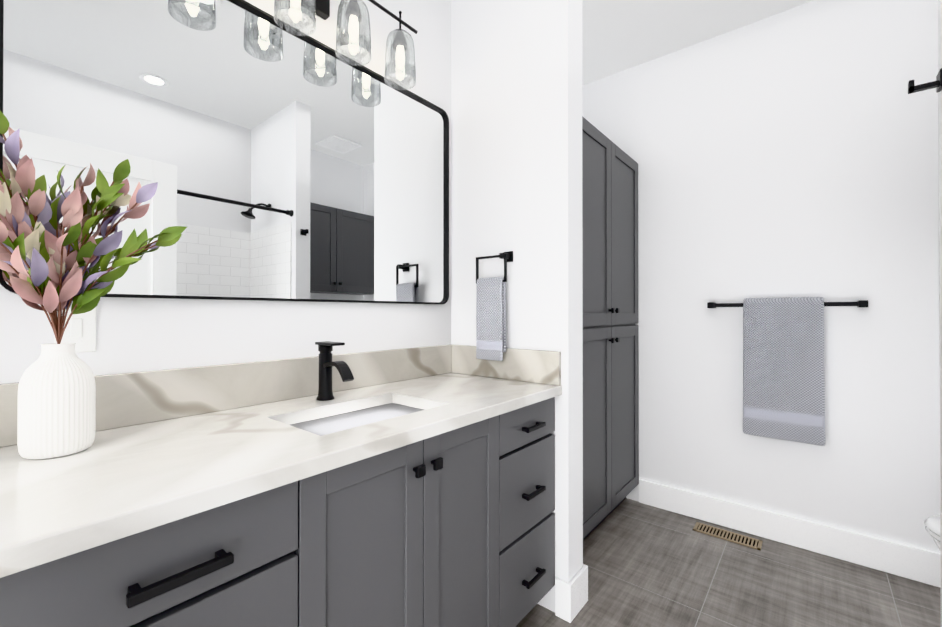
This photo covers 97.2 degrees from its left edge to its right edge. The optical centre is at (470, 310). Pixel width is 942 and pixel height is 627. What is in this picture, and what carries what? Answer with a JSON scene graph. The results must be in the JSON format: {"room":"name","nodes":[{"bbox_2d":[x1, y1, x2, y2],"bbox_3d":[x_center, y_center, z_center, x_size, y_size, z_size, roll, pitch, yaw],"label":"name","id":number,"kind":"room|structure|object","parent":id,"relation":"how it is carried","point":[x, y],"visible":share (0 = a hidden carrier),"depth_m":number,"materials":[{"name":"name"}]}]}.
{"room":"bathroom","nodes":[
{"label":"bathroom","id":0,"kind":"room"},
{"bbox_2d":[0,0,451,383],"bbox_3d":[-0.235,-0.177,1.903,0.100,2.740,2.920,0,0,39],"label":"wall","id":1,"kind":"structure","parent":0,"point":[133,334],"depth_m":1.33,"materials":[{"name":"white paint"}]},
{"bbox_2d":[54,304,96,352],"bbox_3d":[-0.928,0.041,0.975,0.008,0.115,0.072,0,0,39],"label":"switch plate","id":2,"kind":"object","parent":1,"relation":"attached to","point":[80,331],"visible":0.67,"depth_m":0.98,"materials":[{"name":"white plastic"}]},
{"bbox_2d":[0,0,448,303],"bbox_3d":[-0.556,-0.483,1.417,0.020,0.903,1.400,0,0,39],"label":"mirror","id":3,"kind":"object","parent":1,"relation":"attached to","point":[269,155],"visible":0.83,"depth_m":1.24,"materials":[{"name":"black mirror"}]},
{"bbox_2d":[274,0,329,35],"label":"sconce","id":4,"kind":"object","parent":1,"relation":"attached to","point":[296,17],"depth_m":1.32,"materials":[{"name":"black"}]},
{"bbox_2d":[335,0,371,65],"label":"sconce","id":5,"kind":"object","parent":1,"relation":"attached to","point":[353,19],"depth_m":1.40,"materials":[{"name":"black"}]},
{"bbox_2d":[368,0,417,89],"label":"sconce","id":6,"kind":"object","parent":1,"relation":"attached to","point":[400,52],"depth_m":1.56,"materials":[{"name":"black"}]},
{"bbox_2d":[452,0,587,611],"bbox_3d":[0.194,-0.178,1.841,0.580,2.740,0.130,0,0,39],"label":"wall","id":7,"kind":"structure","parent":0,"point":[520,99],"depth_m":1.72,"materials":[{"name":"white paint"}]},
{"bbox_2d":[476,251,512,283],"bbox_3d":[0.100,-0.186,1.796,0.162,0.133,0.057,0,0,39],"label":"towel ring","id":8,"kind":"object","parent":7,"relation":"attached to","point":[507,256],"visible":0.94,"depth_m":1.76,"materials":[{"name":"black metal"}]},
{"bbox_2d":[476,277,505,360],"bbox_3d":[0.086,0.034,1.780,0.142,0.353,0.041,0,0,39],"label":"hand towel","id":9,"kind":"object","parent":8,"relation":"hanging from","point":[491,318],"visible":1,"depth_m":1.76,"materials":[{"name":"grey fabric"}]},
{"bbox_2d":[582,0,813,85],"bbox_3d":[0.714,-1.591,1.126,4.960,0.080,5.320,0,0,39],"label":"ceiling","id":10,"kind":"structure","parent":0,"point":[619,35],"depth_m":2.25,"materials":[{"name":"white paint"}]},
{"bbox_2d":[516,498,940,626],"bbox_3d":[0.714,1.229,1.114,4.960,0.080,5.320,0,0,39],"label":"floor","id":11,"kind":"structure","parent":0,"point":[649,566],"depth_m":1.80,"materials":[{"name":"tile"}]},
{"bbox_2d":[0,392,561,626],"bbox_3d":[-0.349,0.757,1.216,0.588,0.864,1.514,0,0,39],"label":"bathroom vanity","id":12,"kind":"object","parent":11,"relation":"on","point":[410,487],"depth_m":0.92,"materials":[{"name":"grey"}]},
{"bbox_2d":[0,372,561,567],"bbox_3d":[-0.351,0.307,1.219,0.583,0.035,1.514,0,0,39],"label":"countertop","id":13,"kind":"structure","parent":12,"relation":"on","point":[130,474],"depth_m":0.83,"materials":[{"name":"white stone"}]},
{"bbox_2d":[0,111,186,458],"bbox_3d":[-0.788,-0.076,0.848,0.278,0.726,0.368,0,0,39],"label":"vase","id":14,"kind":"object","parent":13,"relation":"on","point":[43,254],"visible":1,"depth_m":0.82,"materials":[{"name":"white"}]},
{"bbox_2d":[315,341,353,400],"bbox_3d":[-0.447,0.196,1.341,0.194,0.187,0.062,0,0,39],"label":"faucet","id":15,"kind":"object","parent":13,"relation":"on","point":[326,364],"visible":1,"depth_m":1.34,"materials":[{"name":"black metal"}]},
{"bbox_2d":[288,400,431,431],"bbox_3d":[-0.312,0.381,1.213,0.289,0.138,0.454,0,0,39],"label":"sink","id":16,"kind":"object","parent":13,"relation":"in","point":[359,413],"depth_m":1.29,"materials":[{"name":"white ceramic"}]},
{"bbox_2d":[582,116,638,539],"bbox_3d":[0.532,0.129,2.338,0.524,2.129,1.066,0,0,39],"label":"linen cabinet","id":17,"kind":"object","parent":11,"relation":"on","point":[610,334],"visible":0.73,"depth_m":2.22,"materials":[{"name":"grey wood"}]},
{"bbox_2d":[693,522,762,550],"bbox_3d":[1.356,1.191,2.199,0.305,0.005,0.105,0,0,39],"label":"floor vent","id":18,"kind":"object","parent":11,"relation":"in","point":[747,541],"visible":1,"depth_m":2.19,"materials":[{"name":"gold"}]},
{"bbox_2d":[924,515,939,549],"bbox_3d":[1.889,0.802,1.253,0.706,0.774,0.435,0,0,39],"label":"toilet","id":19,"kind":"object","parent":11,"relation":"on","point":[932,526],"visible":0.92,"depth_m":1.45,"materials":[{"name":"white ceramic"}]},
{"bbox_2d":[588,0,927,549],"bbox_3d":[1.615,-0.176,2.205,2.310,2.740,0.100,0,0,39],"label":"wall","id":20,"kind":"structure","parent":0,"point":[794,152],"depth_m":2.12,"materials":[{"name":"white paint"}]},
{"bbox_2d":[707,300,867,307],"bbox_3d":[1.579,-0.030,2.118,0.645,0.032,0.077,0,0,39],"label":"rail","id":21,"kind":"object","parent":20,"relation":"attached to","point":[861,303],"visible":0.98,"depth_m":1.97,"materials":[{"name":"black metal"}]},
{"bbox_2d":[743,297,825,445],"bbox_3d":[1.570,0.288,2.094,0.330,0.710,0.079,0,0,39],"label":"bath towel","id":22,"kind":"object","parent":21,"relation":"hanging from","point":[783,373],"visible":1,"depth_m":2.06,"materials":[{"name":"grey fabric"}]},
{"bbox_2d":[639,479,940,587],"bbox_3d":[1.765,1.120,1.998,1.859,0.144,0.018,0,0,39],"label":"baseboard","id":23,"kind":"structure","parent":20,"relation":"attached to","point":[880,554],"depth_m":2.07,"materials":[{"name":"white wood"}]},
{"bbox_2d":[924,0,941,626],"bbox_3d":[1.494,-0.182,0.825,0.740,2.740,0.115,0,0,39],"label":"wall","id":24,"kind":"structure","parent":0,"point":[932,8],"depth_m":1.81,"materials":[{"name":"white paint"}]},
{"bbox_2d":[908,68,941,93],"bbox_3d":[1.184,-0.591,1.081,0.061,0.044,0.044,0,0,39],"label":"robe hook","id":25,"kind":"object","parent":24,"relation":"attached to","point":[936,84],"visible":1,"depth_m":1.08,"materials":[{"name":"black metal"}]}
]}

